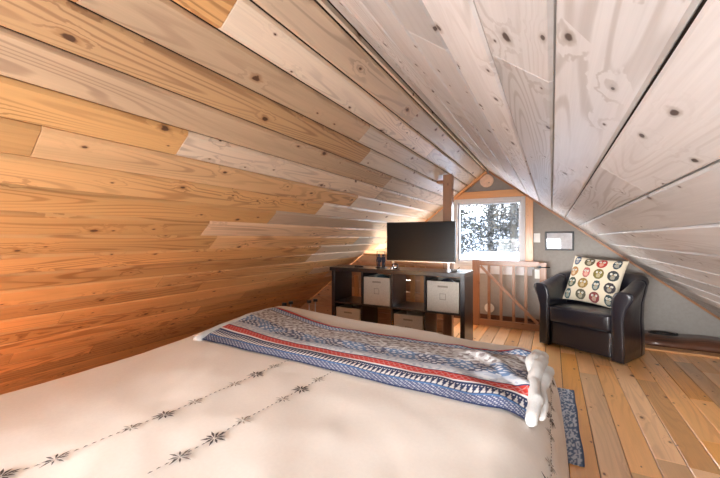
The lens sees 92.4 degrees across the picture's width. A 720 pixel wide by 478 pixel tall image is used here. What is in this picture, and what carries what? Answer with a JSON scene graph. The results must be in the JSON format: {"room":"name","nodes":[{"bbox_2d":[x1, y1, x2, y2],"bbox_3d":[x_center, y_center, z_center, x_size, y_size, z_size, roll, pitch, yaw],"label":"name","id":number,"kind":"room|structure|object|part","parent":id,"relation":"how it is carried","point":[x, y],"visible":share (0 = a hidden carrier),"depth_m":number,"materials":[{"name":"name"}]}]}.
{"room":"attic bedroom","nodes":[
{"label":"attic bedroom","id":0,"kind":"room"},
{"bbox_2d":[0,0,486,394],"bbox_3d":[-0.877,0.094,2.720,2.648,2.043,5.898,0,0,29],"label":"wall","id":1,"kind":"structure","parent":0,"point":[121,247],"depth_m":1.71,"materials":[{"name":"brown wood"}]},
{"bbox_2d":[0,0,712,218],"bbox_3d":[0.302,0.086,2.092,5.869,2.348,6.150,0,0,29],"label":"trim","id":2,"kind":"structure","parent":1,"relation":"attached to","point":[703,2],"depth_m":1.40,"materials":[{"name":"wood"}]},
{"bbox_2d":[300,253,442,331],"bbox_3d":[0.047,0.662,4.620,2.331,0.914,0.080,0,0,29],"label":"wall","id":3,"kind":"structure","parent":0,"point":[414,283],"depth_m":4.48,"materials":[{"name":"brown wood"}]},
{"bbox_2d":[329,0,719,317],"bbox_3d":[1.454,0.093,1.422,2.654,2.044,5.898,0,0,29],"label":"ceiling","id":4,"kind":"structure","parent":0,"point":[539,92],"depth_m":0.87,"materials":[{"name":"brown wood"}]},
{"bbox_2d":[378,318,719,477],"bbox_3d":[0.266,1.130,2.083,5.285,0.020,5.898,0,0,29],"label":"floor","id":5,"kind":"structure","parent":0,"point":[655,414],"depth_m":2.27,"materials":[{"name":"brown wood"}]},
{"bbox_2d":[282,301,292,306],"bbox_3d":[-0.640,0.840,3.046,0.096,0.559,0.024,0,0,-12],"label":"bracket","id":6,"kind":"object","parent":5,"relation":"on","point":[289,302],"visible":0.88,"depth_m":3.04,"materials":[{"name":"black metal"}]},
{"bbox_2d":[307,299,317,311],"bbox_3d":[-0.438,0.840,3.162,0.096,0.559,0.024,0,0,-12],"label":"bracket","id":7,"kind":"object","parent":5,"relation":"on","point":[314,300],"visible":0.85,"depth_m":3.15,"materials":[{"name":"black metal"}]},
{"bbox_2d":[329,265,472,339],"bbox_3d":[0.409,0.725,3.748,1.513,0.789,0.402,0,0,29],"label":"shelving unit","id":8,"kind":"object","parent":5,"relation":"on","point":[342,274],"visible":0.55,"depth_m":3.65,"materials":[{"name":"brown laminate"}]},
{"bbox_3d":[-0.212,0.746,4.100,0.042,0.747,0.390,0,0,29],"label":"panel","id":9,"kind":"part","parent":8,"relation":"part of","materials":[{"name":"brown laminate"}]},
{"bbox_3d":[-0.045,0.725,4.010,0.338,0.018,0.386,0,0,29],"label":"shelf","id":10,"kind":"part","parent":8,"relation":"part of","materials":[{"name":"brown laminate"}]},
{"bbox_2d":[336,304,360,320],"bbox_3d":[-0.050,0.929,4.000,0.311,0.295,0.352,0,0,29],"label":"storage bin","id":11,"kind":"object","parent":8,"relation":"on","point":[350,311],"visible":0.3,"depth_m":3.86,"materials":[{"name":"beige fabric"}]},
{"bbox_3d":[0.266,0.725,3.837,0.338,0.018,0.386,0,0,29],"label":"shelf","id":12,"kind":"part","parent":8,"relation":"part of","materials":[{"name":"brown laminate"}]},
{"bbox_2d":[364,274,390,305],"bbox_3d":[0.261,0.567,3.828,0.311,0.295,0.352,0,0,29],"label":"storage bin","id":13,"kind":"object","parent":8,"relation":"on","point":[377,291],"visible":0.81,"depth_m":3.68,"materials":[{"name":"beige fabric"}]},
{"bbox_2d":[377,274,389,277],"bbox_3d":[0.248,0.460,3.804,0.230,0.114,0.200,0,0,29],"label":"folded cloth","id":14,"kind":"object","parent":13,"relation":"in","point":[381,275],"visible":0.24,"depth_m":3.77,"materials":[{"name":"black fabric"}]},
{"bbox_2d":[376,251,385,267],"bbox_3d":[0.231,0.237,3.785,0.114,0.183,0.050,0,0,29],"label":"binoculars","id":15,"kind":"object","parent":8,"relation":"on","point":[379,258],"visible":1,"depth_m":3.77,"materials":[{"name":"black metal"}]},
{"bbox_2d":[390,263,399,269],"bbox_3d":[0.363,0.297,3.603,0.102,0.064,0.036,0,0,29],"label":"cable loop","id":16,"kind":"object","parent":8,"relation":"on","point":[396,268],"visible":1,"depth_m":3.60,"materials":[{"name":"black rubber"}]},
{"bbox_3d":[0.577,0.725,3.664,0.338,0.018,0.386,0,0,29],"label":"shelf","id":17,"kind":"part","parent":8,"relation":"part of","materials":[{"name":"brown laminate"}]},
{"bbox_2d":[394,310,423,329],"bbox_3d":[0.572,0.929,3.655,0.311,0.295,0.352,0,0,29],"label":"storage bin","id":18,"kind":"object","parent":8,"relation":"on","point":[402,318],"visible":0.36,"depth_m":3.52,"materials":[{"name":"beige fabric"}]},
{"bbox_2d":[387,221,455,271],"bbox_3d":[0.624,0.081,3.584,0.740,0.497,0.130,0,0,29],"label":"television","id":19,"kind":"object","parent":8,"relation":"on","point":[432,241],"visible":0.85,"depth_m":3.55,"materials":[{"name":"black glass"}]},
{"bbox_3d":[0.888,0.725,3.491,0.338,0.018,0.386,0,0,29],"label":"shelf","id":20,"kind":"part","parent":8,"relation":"part of","materials":[{"name":"brown laminate"}]},
{"bbox_2d":[427,277,459,313],"bbox_3d":[0.882,0.567,3.482,0.311,0.295,0.352,0,0,29],"label":"storage bin","id":21,"kind":"object","parent":8,"relation":"on","point":[442,296],"visible":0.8,"depth_m":3.33,"materials":[{"name":"beige fabric"}]},
{"bbox_2d":[441,278,453,281],"bbox_3d":[0.870,0.459,3.458,0.230,0.115,0.200,0,0,29],"label":"folded cloth","id":22,"kind":"object","parent":21,"relation":"in","point":[445,279],"visible":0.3,"depth_m":3.42,"materials":[{"name":"fabric"}]},
{"bbox_3d":[1.053,0.746,3.397,0.042,0.747,0.390,0,0,29],"label":"panel","id":23,"kind":"part","parent":8,"relation":"part of","materials":[{"name":"brown laminate"}]},
{"bbox_2d":[437,174,453,336],"bbox_3d":[0.934,0.215,3.789,0.168,1.807,0.090,0,0,29],"label":"support post","id":24,"kind":"object","parent":5,"relation":"on","point":[448,180],"visible":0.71,"depth_m":3.74,"materials":[{"name":"brown wood"}]},
{"bbox_2d":[472,259,549,330],"bbox_3d":[1.840,0.697,4.254,0.881,0.844,0.056,0,0,29],"label":"wooden gate","id":25,"kind":"object","parent":5,"relation":"on","point":[476,263],"visible":0.91,"depth_m":4.29,"materials":[{"name":"brown wood"}]},
{"bbox_3d":[1.836,0.315,4.265,0.683,0.066,0.036,0,0,29],"label":"rail","id":26,"kind":"part","parent":25,"relation":"part of","materials":[{"name":"brown wood"}]},
{"bbox_3d":[1.836,1.070,4.265,0.683,0.076,0.036,0,0,29],"label":"rail","id":27,"kind":"part","parent":25,"relation":"part of","materials":[{"name":"brown wood"}]},
{"bbox_2d":[557,387,584,466],"bbox_3d":[1.064,1.113,2.240,0.606,0.013,0.950,0,0,29],"label":"rug","id":28,"kind":"object","parent":5,"relation":"on","point":[575,453],"visible":0.09,"depth_m":2.02,"materials":[{"name":"blue fabric"}]},
{"bbox_2d":[534,271,648,363],"bbox_3d":[2.408,0.742,3.529,0.755,0.754,0.892,0,0,-33],"label":"armchair","id":29,"kind":"object","parent":5,"relation":"on","point":[617,332],"visible":0.88,"depth_m":3.26,"materials":[{"name":"leather"}]},
{"bbox_3d":[2.064,0.751,3.736,0.382,0.710,0.167,0,0,-33],"label":"armrest","id":30,"kind":"part","parent":29,"relation":"part of","materials":[{"name":"leather"}]},
{"bbox_2d":[550,301,610,331],"bbox_3d":[2.346,0.770,3.489,0.605,0.177,0.564,0,0,-33],"label":"seat cushion","id":31,"kind":"object","parent":29,"relation":"on","point":[581,315],"depth_m":3.35,"materials":[{"name":"leather"}]},
{"bbox_3d":[2.353,0.972,3.494,0.548,0.236,0.568,0,0,-33],"label":"panel","id":32,"kind":"part","parent":29,"relation":"part of","materials":[{"name":"leather"}]},
{"bbox_2d":[563,256,628,307],"bbox_3d":[2.411,0.442,3.555,0.260,0.493,0.534,0,0,-31],"label":"pillow","id":33,"kind":"object","parent":29,"relation":"on","point":[595,281],"visible":0.98,"depth_m":3.48,"materials":[{"name":"fabric"}]},
{"bbox_3d":[2.453,0.751,3.130,0.382,0.710,0.167,0,0,-33],"label":"armrest","id":34,"kind":"part","parent":29,"relation":"part of","materials":[{"name":"leather"}]},
{"bbox_2d":[645,330,719,353],"bbox_3d":[3.375,1.054,3.537,0.978,0.130,0.320,0,0,29],"label":"board","id":35,"kind":"object","parent":5,"relation":"on","point":[703,343],"depth_m":3.51,"materials":[{"name":"brown wood"}]},
{"bbox_3d":[3.186,1.001,3.629,0.248,0.023,0.121,0,0,29],"label":"cable coil","id":36,"kind":"part","parent":35,"relation":"part of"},
{"bbox_2d":[645,345,719,358],"bbox_3d":[2.971,1.109,3.457,1.830,0.021,0.130,0,0,29],"label":"trim","id":37,"kind":"structure","parent":5,"relation":"on","point":[647,347],"depth_m":3.34,"materials":[{"name":"brown wood"}]},
{"bbox_3d":[-0.358,0.842,1.207,1.520,0.554,1.960,0,0,29],"label":"bed","id":38,"kind":"object","parent":5,"relation":"on","visible":0},
{"bbox_2d":[0,306,569,477],"bbox_3d":[-0.289,0.794,1.257,1.875,0.626,2.165,0,0,29],"label":"duvet","id":39,"kind":"object","parent":38,"relation":"on","point":[187,407],"visible":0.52,"depth_m":0.97,"materials":[{"name":"beige fabric"}]},
{"bbox_2d":[193,307,554,426],"bbox_3d":[-0.052,0.504,1.633,1.679,0.100,0.717,0,0,33],"label":"throw blanket","id":40,"kind":"object","parent":39,"relation":"on","point":[517,381],"visible":1,"depth_m":1.42,"materials":[{"name":"fabric"}]},
{"bbox_2d":[415,169,719,337],"bbox_3d":[1.758,0.137,4.709,5.542,2.166,0.140,0,0,29],"label":"wall","id":41,"kind":"structure","parent":0,"point":[666,310],"depth_m":4.19,"materials":[{"name":"grey paint"}]},
{"bbox_2d":[386,207,442,253],"bbox_3d":[0.362,0.290,5.394,2.129,1.640,0.019,0,0,29],"label":"trim","id":42,"kind":"structure","parent":41,"relation":"attached to","point":[442,207],"depth_m":4.99,"materials":[{"name":"brown wood"}]},
{"bbox_2d":[454,171,487,199],"bbox_3d":[1.491,-0.704,4.737,0.486,0.384,0.069,0,0,29],"label":"trim","id":43,"kind":"structure","parent":41,"relation":"attached to","point":[484,173],"depth_m":4.70,"materials":[{"name":"brown wood"}]},
{"bbox_2d":[480,174,493,186],"bbox_3d":[1.703,-0.769,4.637,0.176,0.176,0.031,0,0,29],"label":"air vent","id":44,"kind":"object","parent":41,"relation":"in","point":[487,180],"visible":0.98,"depth_m":4.63,"materials":[{"name":"brown wood"}]},
{"bbox_2d":[484,303,493,311],"bbox_3d":[1.734,0.938,4.627,0.124,0.124,0.025,0,0,29],"label":"wall cap","id":45,"kind":"object","parent":41,"relation":"attached to","point":[486,305],"visible":0.68,"depth_m":4.63,"materials":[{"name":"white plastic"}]},
{"bbox_2d":[454,196,524,263],"bbox_3d":[1.745,-0.087,4.691,0.915,0.905,0.085,0,0,29],"label":"window","id":46,"kind":"structure","parent":41,"relation":"in","point":[518,199],"depth_m":4.63,"materials":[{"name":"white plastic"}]},
{"bbox_2d":[455,189,528,199],"bbox_3d":[1.748,-0.585,4.614,1.035,0.094,0.033,0,0,29],"label":"trim","id":47,"kind":"structure","parent":41,"relation":"attached to","point":[510,192],"depth_m":4.59,"materials":[{"name":"brown wood"}]},
{"bbox_2d":[454,264,533,275],"bbox_3d":[1.732,0.421,4.626,1.075,0.117,0.028,0,0,29],"label":"trim","id":48,"kind":"structure","parent":41,"relation":"attached to","point":[507,270],"depth_m":4.56,"materials":[{"name":"white wood"}]},
{"bbox_2d":[454,313,539,324],"bbox_3d":[1.536,1.072,4.735,1.880,0.094,0.029,0,0,29],"label":"baseboard","id":49,"kind":"structure","parent":41,"relation":"attached to","point":[484,316],"depth_m":4.51,"materials":[{"name":"brown wood"}]},
{"bbox_2d":[525,196,532,260],"bbox_3d":[2.155,-0.108,4.390,0.090,0.856,0.028,0,0,29],"label":"trim","id":50,"kind":"structure","parent":41,"relation":"attached to","point":[528,202],"depth_m":4.38,"materials":[{"name":"brown wood"}]},
{"bbox_2d":[534,233,539,241],"bbox_3d":[2.234,-0.002,4.356,0.072,0.116,0.013,0,0,29],"label":"light switch","id":51,"kind":"object","parent":41,"relation":"attached to","point":[536,235],"visible":1,"depth_m":4.35,"materials":[{"name":"white plastic"}]},
{"bbox_2d":[535,269,539,278],"bbox_3d":[2.244,0.455,4.351,0.072,0.116,0.012,0,0,29],"label":"wall outlet","id":52,"kind":"object","parent":41,"relation":"attached to","point":[537,271],"visible":0.85,"depth_m":4.35,"materials":[{"name":"white plastic"}]},
{"bbox_2d":[545,231,573,250],"bbox_3d":[2.443,0.036,4.230,0.310,0.232,0.024,0,0,29],"label":"framed picture","id":53,"kind":"object","parent":41,"relation":"attached to","point":[557,240],"visible":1,"depth_m":4.22,"materials":[{"name":"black paper"}]},
{"bbox_2d":[547,233,571,248],"bbox_3d":[2.445,0.036,4.234,0.270,0.192,0.006,0,0,29],"label":"print","id":54,"kind":"object","parent":53,"relation":"attached to","point":[554,240],"depth_m":4.23,"materials":[{"name":"paper"}]},
{"bbox_2d":[489,171,719,319],"bbox_3d":[2.864,0.108,3.993,2.606,2.007,0.034,0,0,29],"label":"trim","id":55,"kind":"structure","parent":41,"relation":"attached to","point":[493,174],"depth_m":3.95,"materials":[{"name":"brown wood"}]},
{"label":"outside","id":56,"kind":"structure","parent":0,"visible":0},
{"bbox_2d":[460,216,518,253],"bbox_3d":[11.477,0.597,20.622,48.000,6.576,36.000,0,0,29],"label":"snowy ground","id":57,"kind":"structure","parent":56,"point":[467,216],"depth_m":29.05,"materials":[{"name":"white snow"}]},
{"bbox_2d":[460,207,485,253],"bbox_3d":[4.159,-3.096,16.731,3.692,12.301,3.833,0,0,-44],"label":"tree","id":58,"kind":"object","parent":57,"relation":"on","point":[467,207],"visible":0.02,"depth_m":16.40,"materials":[{"name":"grey plant"}]},
{"bbox_2d":[460,204,494,254],"bbox_3d":[2.879,-1.630,10.746,2.597,11.301,2.860,0,0,43],"label":"tree","id":59,"kind":"object","parent":57,"relation":"on","point":[463,212],"visible":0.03,"depth_m":10.28,"materials":[{"name":"grey plant"}]},
{"bbox_2d":[460,204,517,252],"bbox_3d":[4.677,-3.024,12.666,3.168,13.501,3.603,0,0,29],"label":"tree","id":60,"kind":"object","parent":57,"relation":"on","point":[465,206],"visible":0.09,"depth_m":12.59,"materials":[{"name":"grey plant"}]},
{"bbox_2d":[460,251,518,260],"bbox_3d":[3.562,2.004,7.059,3.300,3.432,1.500,0,0,29],"label":"snowy roof","id":61,"kind":"structure","parent":57,"relation":"on","point":[482,255],"depth_m":7.07,"materials":[{"name":"white snow"}]},
{"bbox_2d":[471,205,518,251],"bbox_3d":[7.285,-4.514,15.780,4.625,14.801,5.134,0,0,29],"label":"tree","id":62,"kind":"object","parent":57,"relation":"on","point":[507,205],"visible":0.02,"depth_m":16.11,"materials":[{"name":"grey plant"}]},
{"bbox_2d":[474,203,518,251],"bbox_3d":[4.428,-1.880,10.059,2.631,11.801,2.503,0,0,29],"label":"tree","id":63,"kind":"object","parent":57,"relation":"on","point":[511,228],"visible":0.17,"depth_m":9.96,"materials":[{"name":"grey plant"}]}
]}

